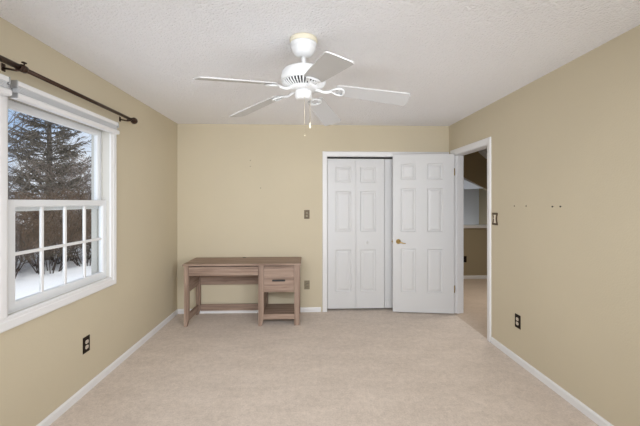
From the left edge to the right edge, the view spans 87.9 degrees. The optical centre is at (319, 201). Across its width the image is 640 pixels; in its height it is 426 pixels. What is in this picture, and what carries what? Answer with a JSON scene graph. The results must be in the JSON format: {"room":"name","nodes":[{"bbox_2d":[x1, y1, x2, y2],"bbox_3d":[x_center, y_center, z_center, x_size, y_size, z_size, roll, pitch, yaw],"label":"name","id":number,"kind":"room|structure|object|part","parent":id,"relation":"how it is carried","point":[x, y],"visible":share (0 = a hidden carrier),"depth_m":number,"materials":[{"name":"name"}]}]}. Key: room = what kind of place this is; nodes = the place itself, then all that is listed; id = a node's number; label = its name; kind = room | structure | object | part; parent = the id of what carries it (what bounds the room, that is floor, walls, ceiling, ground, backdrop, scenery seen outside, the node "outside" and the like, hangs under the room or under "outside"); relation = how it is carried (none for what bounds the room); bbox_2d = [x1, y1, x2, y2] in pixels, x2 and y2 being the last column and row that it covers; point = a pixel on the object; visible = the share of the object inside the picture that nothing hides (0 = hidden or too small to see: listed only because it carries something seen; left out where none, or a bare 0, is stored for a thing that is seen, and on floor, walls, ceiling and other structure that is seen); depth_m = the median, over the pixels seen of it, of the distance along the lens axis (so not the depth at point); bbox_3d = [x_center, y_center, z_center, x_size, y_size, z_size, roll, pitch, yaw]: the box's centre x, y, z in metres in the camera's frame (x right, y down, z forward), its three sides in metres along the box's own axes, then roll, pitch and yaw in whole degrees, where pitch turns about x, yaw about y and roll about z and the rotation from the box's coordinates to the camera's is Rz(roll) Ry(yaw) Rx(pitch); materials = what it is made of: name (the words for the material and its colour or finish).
{"room":"bedroom","nodes":[
{"label":"bedroom","id":0,"kind":"room"},
{"bbox_2d":[0,17,176,425],"bbox_3d":[-1.816,0.217,1.918,0.150,2.440,4.696,0,0,-2],"label":"wall","id":1,"kind":"structure","parent":0,"point":[43,363],"depth_m":2.75,"materials":[{"name":"paint"}]},
{"bbox_2d":[0,73,11,95],"bbox_3d":[-1.669,-0.623,1.298,0.050,0.103,0.996,0,0,-2],"label":"cellular shade","id":2,"kind":"object","parent":1,"relation":"attached to","point":[4,80],"visible":1,"depth_m":1.76,"materials":[{"name":"white fabric"}]},
{"bbox_3d":[-1.665,-0.588,1.299,0.042,0.032,0.990,0,0,-2],"label":"rail","id":3,"kind":"part","parent":2,"relation":"part of","materials":[{"name":"white paint"}]},
{"bbox_2d":[8,96,108,314],"bbox_3d":[-1.832,0.017,2.323,0.149,1.296,1.009,0,0,-2],"label":"window","id":4,"kind":"structure","parent":1,"relation":"in","point":[98,204],"depth_m":2.39,"materials":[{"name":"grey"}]},
{"bbox_3d":[-1.840,-0.268,2.323,0.030,0.652,0.949,0,0,-2],"label":"sash","id":5,"kind":"part","parent":4,"relation":"part of","materials":[{"name":"white plastic"}]},
{"bbox_3d":[-1.798,0.314,2.325,0.030,0.652,0.949,0,0,-2],"label":"sash","id":6,"kind":"part","parent":4,"relation":"part of","materials":[{"name":"white plastic"}]},
{"bbox_2d":[15,206,101,291],"bbox_3d":[-1.799,0.307,2.341,0.016,0.547,0.820,0,0,-2],"label":"grille","id":7,"kind":"object","parent":4,"relation":"attached to","point":[41,209],"depth_m":2.33,"materials":[{"name":"white paint"}]},
{"bbox_2d":[10,80,119,134],"bbox_3d":[-1.710,-0.623,2.327,0.050,0.103,0.997,0,0,-2],"label":"cellular shade","id":8,"kind":"object","parent":4,"relation":"attached to","point":[22,92],"visible":0.97,"depth_m":2.15,"materials":[{"name":"white fabric"}]},
{"bbox_2d":[0,85,116,332],"bbox_3d":[-1.801,0.017,1.801,0.171,1.386,2.145,0,0,-2],"label":"trim","id":9,"kind":"structure","parent":1,"relation":"attached to","point":[7,322],"depth_m":1.95,"materials":[{"name":"white paint"}]},
{"bbox_2d":[0,55,137,123],"bbox_3d":[-1.679,-0.744,1.793,0.114,0.068,2.547,0,0,-2],"label":"curtain rod","id":10,"kind":"object","parent":1,"relation":"attached to","point":[22,68],"visible":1,"depth_m":2.03,"materials":[{"name":"brown metal"}]},
{"bbox_3d":[-1.630,-0.740,1.232,0.031,0.031,1.270,0,0,-2],"label":"rod","id":11,"kind":"part","parent":10,"relation":"part of","materials":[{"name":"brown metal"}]},
{"bbox_3d":[-1.676,-0.740,2.413,0.026,0.026,1.155,0,0,-2],"label":"rod","id":12,"kind":"part","parent":10,"relation":"part of","materials":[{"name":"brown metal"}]},
{"bbox_2d":[83,334,89,353],"bbox_3d":[-1.759,1.075,2.503,0.008,0.120,0.075,0,0,-2],"label":"wall outlet","id":13,"kind":"object","parent":1,"relation":"attached to","point":[86,340],"visible":1,"depth_m":2.50,"materials":[{"name":"black"}]},
{"bbox_2d":[36,309,177,425],"bbox_3d":[-1.734,1.407,1.921,0.013,0.060,4.696,0,0,-2],"label":"baseboard","id":14,"kind":"structure","parent":1,"relation":"attached to","point":[78,395],"depth_m":2.64,"materials":[{"name":"white paint"}]},
{"bbox_2d":[177,124,448,311],"bbox_3d":[-0.062,0.217,4.397,3.549,2.440,0.120,0,0,-2],"label":"wall","id":15,"kind":"structure","parent":0,"point":[227,207],"depth_m":4.31,"materials":[{"name":"paint"}]},
{"bbox_2d":[178,307,320,313],"bbox_3d":[-0.904,1.407,4.297,1.833,0.060,0.013,0,0,-2],"label":"baseboard","id":16,"kind":"structure","parent":15,"relation":"attached to","point":[302,309],"depth_m":4.29,"materials":[{"name":"white paint"}]},
{"bbox_2d":[304,210,309,218],"bbox_3d":[-0.171,0.166,4.325,0.070,0.115,0.014,0,0,-2],"label":"light switch","id":17,"kind":"object","parent":15,"relation":"attached to","point":[306,212],"visible":1,"depth_m":4.33,"materials":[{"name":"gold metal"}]},
{"bbox_2d":[304,280,309,288],"bbox_3d":[-0.170,1.085,4.328,0.070,0.115,0.008,0,0,-2],"label":"wall outlet","id":18,"kind":"object","parent":15,"relation":"attached to","point":[306,282],"visible":1,"depth_m":4.33,"materials":[{"name":"beige plastic"}]},
{"bbox_2d":[327,159,383,308],"bbox_3d":[0.474,0.421,4.388,0.753,1.975,0.060,0,0,-2],"label":"door","id":19,"kind":"structure","parent":15,"relation":"in","point":[355,187],"depth_m":4.39,"materials":[{"name":"white paint"}]},
{"bbox_2d":[322,151,448,311],"bbox_3d":[0.869,0.389,4.425,1.680,2.095,0.137,0,0,-2],"label":"trim","id":20,"kind":"structure","parent":15,"relation":"attached to","point":[326,155],"depth_m":4.33,"materials":[{"name":"white paint"}]},
{"bbox_2d":[384,159,392,307],"bbox_3d":[1.234,0.421,4.426,0.753,1.975,0.060,0,0,-2],"label":"door","id":21,"kind":"structure","parent":15,"relation":"in","point":[388,163],"depth_m":4.41,"materials":[{"name":"white paint"}]},
{"bbox_2d":[0,0,639,125],"bbox_3d":[0.006,-1.063,2.272,3.819,0.120,5.560,0,0,-2],"label":"ceiling","id":22,"kind":"structure","parent":0,"point":[455,59],"depth_m":2.12,"materials":[{"name":"white paint"}]},
{"bbox_2d":[193,32,410,136],"bbox_3d":[-0.064,-0.698,2.043,1.216,0.610,1.256,0,0,-2],"label":"ceiling fan","id":23,"kind":"object","parent":22,"relation":"hanging from","point":[303,79],"visible":1,"depth_m":2.00,"materials":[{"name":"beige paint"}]},
{"bbox_3d":[-0.449,-0.655,1.812,0.446,0.092,0.140,0,0,-37],"label":"blade","id":24,"kind":"part","parent":23,"relation":"part of","materials":[{"name":"grey wood"}]},
{"bbox_3d":[-0.436,-0.655,2.307,0.446,0.092,0.140,0,0,35],"label":"blade","id":25,"kind":"part","parent":23,"relation":"part of","materials":[{"name":"grey wood"}]},
{"bbox_3d":[-0.094,-0.528,1.999,0.004,0.243,0.008,0,0,-2],"label":"pull chain","id":26,"kind":"part","parent":23,"relation":"part of","materials":[{"name":"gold metal"}]},
{"bbox_3d":[0.039,-0.655,2.448,0.140,0.092,0.446,0,0,17],"label":"blade","id":27,"kind":"part","parent":23,"relation":"part of","materials":[{"name":"grey wood"}]},
{"bbox_3d":[0.018,-0.655,1.646,0.140,0.092,0.446,0,0,-19],"label":"blade","id":28,"kind":"part","parent":23,"relation":"part of","materials":[{"name":"grey wood"}]},
{"bbox_3d":[0.320,-0.655,2.038,0.448,0.092,0.146,0,0,-2],"label":"blade","id":29,"kind":"part","parent":23,"relation":"part of","materials":[{"name":"grey wood"}]},
{"bbox_2d":[50,279,598,425],"bbox_3d":[0.836,1.497,3.381,5.564,0.120,7.710,0,0,-2],"label":"floor","id":30,"kind":"structure","parent":0,"point":[345,366],"depth_m":2.71,"materials":[{"name":"beige carpet"}]},
{"bbox_2d":[182,257,301,326],"bbox_3d":[-0.906,1.074,4.046,1.352,0.726,0.478,0,0,-2],"label":"writing desk","id":31,"kind":"object","parent":30,"relation":"on","point":[271,274],"visible":1,"depth_m":3.85,"materials":[{"name":"brown wood"}]},
{"bbox_3d":[-1.534,1.087,3.827,0.051,0.699,0.045,0,0,-2],"label":"leg","id":32,"kind":"part","parent":31,"relation":"part of","materials":[{"name":"brown wood"}]},
{"bbox_3d":[-1.545,1.347,4.032,0.022,0.080,0.366,0,0,-2],"label":"rail","id":33,"kind":"part","parent":31,"relation":"part of","materials":[{"name":"brown wood"}]},
{"bbox_3d":[-1.545,0.895,4.032,0.022,0.314,0.366,0,0,-2],"label":"rail","id":34,"kind":"part","parent":31,"relation":"part of","materials":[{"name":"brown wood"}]},
{"bbox_3d":[-1.550,1.087,4.236,0.051,0.699,0.041,0,0,-2],"label":"leg","id":35,"kind":"part","parent":31,"relation":"part of","materials":[{"name":"brown wood"}]},
{"bbox_3d":[-1.118,0.801,4.020,0.789,0.100,0.394,0,0,-2],"label":"keyboard drawer","id":36,"kind":"part","parent":31,"relation":"part of","materials":[{"name":"brown wood"}]},
{"bbox_3d":[-1.128,1.351,4.257,0.795,0.080,0.020,0,0,-2],"label":"rail","id":37,"kind":"part","parent":31,"relation":"part of","materials":[{"name":"brown wood"}]},
{"bbox_3d":[-1.128,0.898,4.257,0.795,0.321,0.020,0,0,-2],"label":"panel","id":38,"kind":"part","parent":31,"relation":"part of","materials":[{"name":"brown wood"}]},
{"bbox_3d":[-0.683,1.087,3.861,0.062,0.699,0.045,0,0,-2],"label":"leg","id":39,"kind":"part","parent":31,"relation":"part of","materials":[{"name":"brown wood"}]},
{"bbox_3d":[-0.691,1.057,4.066,0.038,0.639,0.366,0,0,-2],"label":"partition panel","id":40,"kind":"part","parent":31,"relation":"part of","materials":[{"name":"brown wood"}]},
{"bbox_2d":[264,304,293,313],"bbox_3d":[-0.483,1.316,4.061,0.377,0.018,0.390,0,0,-2],"label":"shelf","id":41,"kind":"object","parent":31,"relation":"attached to","point":[269,308],"depth_m":4.03,"materials":[{"name":"brown wood"}]},
{"bbox_3d":[-0.475,1.334,3.857,0.353,0.058,0.018,0,0,-2],"label":"shelf rail","id":42,"kind":"part","parent":31,"relation":"part of","materials":[{"name":"brown wood"}]},
{"bbox_3d":[-0.483,0.899,4.050,0.347,0.300,0.404,0,0,-2],"label":"drawer","id":43,"kind":"part","parent":31,"relation":"part of","materials":[{"name":"brown wood"}]},
{"bbox_3d":[-0.269,1.087,3.877,0.061,0.699,0.045,0,0,-2],"label":"leg","id":44,"kind":"part","parent":31,"relation":"part of","materials":[{"name":"brown wood"}]},
{"bbox_2d":[464,189,478,224],"bbox_3d":[2.552,0.137,6.806,1.865,2.600,1.000,0,0,-2],"label":"wall","id":45,"kind":"structure","parent":0,"point":[471,196],"depth_m":7.24,"materials":[{"name":"white paint"}]},
{"bbox_2d":[464,178,482,188],"bbox_3d":[2.414,-0.573,6.615,1.335,0.640,0.830,0,0,-2],"label":"ceiling","id":46,"kind":"structure","parent":0,"point":[468,184],"depth_m":6.36,"materials":[{"name":"white paint"}]},
{"bbox_2d":[464,151,486,275],"bbox_3d":[2.634,0.137,6.248,1.745,2.600,0.120,0,0,-2],"label":"wall","id":47,"kind":"structure","parent":0,"point":[475,239],"depth_m":6.20,"materials":[{"name":"beige paint"}]},
{"bbox_2d":[464,275,486,278],"bbox_3d":[2.637,1.407,6.182,1.745,0.060,0.013,0,0,-2],"label":"baseboard","id":48,"kind":"structure","parent":47,"relation":"attached to","point":[474,276],"depth_m":6.19,"materials":[{"name":"white paint"}]},
{"bbox_2d":[464,225,486,227],"bbox_3d":[2.634,0.464,6.248,1.745,0.055,0.180,0,0,-2],"label":"trim","id":49,"kind":"structure","parent":47,"relation":"on","point":[465,226],"depth_m":6.17,"materials":[{"name":"white paint"}]},
{"bbox_2d":[478,149,486,158],"bbox_3d":[3.237,-0.863,6.122,0.550,0.220,0.180,0,0,-2],"label":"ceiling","id":50,"kind":"structure","parent":47,"relation":"attached to","point":[483,153],"depth_m":6.10,"materials":[{"name":"white paint"}]},
{"bbox_2d":[449,25,639,425],"bbox_3d":[2.731,0.137,3.530,1.965,2.600,7.560,0,0,-2],"label":"wall","id":51,"kind":"structure","parent":0,"point":[568,138],"depth_m":2.35,"materials":[{"name":"paint"}]},
{"bbox_2d":[392,154,454,313],"bbox_3d":[1.323,0.407,4.266,0.788,2.030,0.134,0,0,5],"label":"door","id":52,"kind":"structure","parent":51,"relation":"in","point":[423,184],"depth_m":4.26,"materials":[{"name":"white paint"}]},
{"bbox_2d":[450,137,490,341],"bbox_3d":[1.793,0.385,3.870,0.152,2.103,0.943,0,0,-2],"label":"trim","id":53,"kind":"structure","parent":51,"relation":"attached to","point":[459,153],"depth_m":4.27,"materials":[{"name":"white paint"}]},
{"bbox_3d":[1.862,0.389,3.873,0.015,2.095,0.943,0,0,-2],"label":"hall casing","id":54,"kind":"part","parent":53,"relation":"part of","materials":[{"name":"white paint"}]},
{"bbox_2d":[492,213,497,224],"bbox_3d":[1.746,0.172,3.324,0.018,0.123,0.093,0,0,-2],"label":"light switch","id":55,"kind":"object","parent":51,"relation":"attached to","point":[494,215],"visible":1,"depth_m":3.32,"materials":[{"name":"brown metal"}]},
{"bbox_2d":[515,313,520,329],"bbox_3d":[1.765,1.069,2.968,0.008,0.120,0.075,0,0,-2],"label":"wall outlet","id":56,"kind":"object","parent":51,"relation":"attached to","point":[517,317],"visible":1,"depth_m":2.95,"materials":[{"name":"black"}]},
{"bbox_2d":[491,337,613,425],"bbox_3d":[1.819,1.407,1.549,0.013,0.060,3.673,0,0,-2],"label":"baseboard","id":57,"kind":"structure","parent":51,"relation":"attached to","point":[568,397],"depth_m":2.50,"materials":[{"name":"white paint"}]},
{"label":"outside","id":58,"kind":"structure","parent":0,"visible":0},
{"bbox_2d":[15,212,90,299],"bbox_3d":[-32.577,1.238,16.232,60.000,2.594,85.000,0,0,-2],"label":"ground","id":59,"kind":"structure","parent":58,"point":[27,279],"depth_m":10.99,"materials":[{"name":"white snow"}]},
{"bbox_2d":[15,231,36,271],"bbox_3d":[-10.920,1.708,11.507,2.205,1.541,2.011,0,0,-2],"label":"shrub","id":60,"kind":"object","parent":59,"relation":"on","point":[25,262],"visible":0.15,"depth_m":11.73,"materials":[{"name":"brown plant"}]},
{"bbox_2d":[8,191,68,278],"bbox_3d":[-9.928,1.037,10.594,4.578,2.924,3.792,0,0,16],"label":"bare shrub","id":61,"kind":"object","parent":59,"relation":"on","point":[26,247],"visible":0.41,"depth_m":10.61,"materials":[{"name":"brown plant"}]},
{"bbox_2d":[8,111,79,168],"bbox_3d":[-11.989,-2.825,11.707,6.494,10.649,6.886,0,0,44],"label":"bare tree","id":62,"kind":"object","parent":59,"relation":"on","point":[13,111],"visible":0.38,"depth_m":12.57,"materials":[{"name":"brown plant"}]},
{"bbox_2d":[8,109,89,199],"bbox_3d":[-10.772,-1.725,10.287,7.406,8.432,5.911,0,0,-23],"label":"bare tree","id":63,"kind":"object","parent":59,"relation":"on","point":[9,122],"visible":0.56,"depth_m":11.60,"materials":[{"name":"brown plant"}]},
{"bbox_2d":[8,113,90,259],"bbox_3d":[-11.705,-1.773,13.997,5.444,8.601,5.577,0,0,-25],"label":"pine tree","id":64,"kind":"object","parent":59,"relation":"on","point":[50,141],"visible":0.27,"depth_m":13.80,"materials":[{"name":"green plant"}]},
{"bbox_2d":[8,159,90,261],"bbox_3d":[-10.742,0.275,13.356,5.403,4.337,5.610,0,0,41],"label":"bare sapling","id":65,"kind":"object","parent":59,"relation":"on","point":[68,168],"visible":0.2,"depth_m":12.82,"materials":[{"name":"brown plant"}]},
{"bbox_2d":[9,186,90,273],"bbox_3d":[-9.291,0.993,11.383,3.472,3.208,4.704,0,0,-25],"label":"bare shrub","id":66,"kind":"object","parent":59,"relation":"on","point":[72,235],"visible":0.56,"depth_m":11.24,"materials":[{"name":"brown plant"}]},
{"bbox_2d":[17,224,82,266],"bbox_3d":[-10.348,1.591,12.416,2.136,1.722,2.225,0,0,23],"label":"shrub","id":67,"kind":"object","parent":59,"relation":"on","point":[45,251],"visible":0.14,"depth_m":12.48,"materials":[{"name":"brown plant"}]},
{"bbox_2d":[9,164,90,251],"bbox_3d":[-13.402,0.287,16.087,4.854,4.412,5.733,0,0,-26],"label":"thicket","id":68,"kind":"object","parent":59,"relation":"on","point":[11,164],"visible":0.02,"depth_m":15.90,"materials":[{"name":"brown plant"}]},
{"bbox_2d":[11,129,90,199],"bbox_3d":[-17.776,-1.407,22.378,7.193,7.581,5.246,0,0,43],"label":"bare tree","id":69,"kind":"object","parent":59,"relation":"on","point":[52,129],"visible":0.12,"depth_m":21.61,"materials":[{"name":"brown plant"}]},
{"bbox_2d":[17,184,90,266],"bbox_3d":[-8.613,0.860,12.572,4.018,3.089,4.285,0,0,2],"label":"bare shrub","id":70,"kind":"object","parent":59,"relation":"on","point":[81,212],"visible":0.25,"depth_m":12.01,"materials":[{"name":"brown plant"}]},
{"bbox_2d":[36,153,90,247],"bbox_3d":[-9.103,0.161,14.346,5.131,4.470,5.049,0,0,-24],"label":"bare sapling","id":71,"kind":"object","parent":59,"relation":"on","point":[63,184],"visible":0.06,"depth_m":13.49,"materials":[{"name":"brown plant"}]},
{"bbox_2d":[51,227,90,260],"bbox_3d":[-9.758,1.600,13.711,2.277,1.620,1.972,0,0,-20],"label":"shrub","id":72,"kind":"object","parent":59,"relation":"on","point":[81,247],"visible":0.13,"depth_m":13.37,"materials":[{"name":"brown plant"}]},
{"bbox_2d":[57,161,90,247],"bbox_3d":[-10.646,0.214,16.042,5.570,4.531,5.927,0,0,9],"label":"thicket","id":73,"kind":"object","parent":59,"relation":"on","point":[77,161],"visible":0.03,"depth_m":15.01,"materials":[{"name":"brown plant"}]}
]}

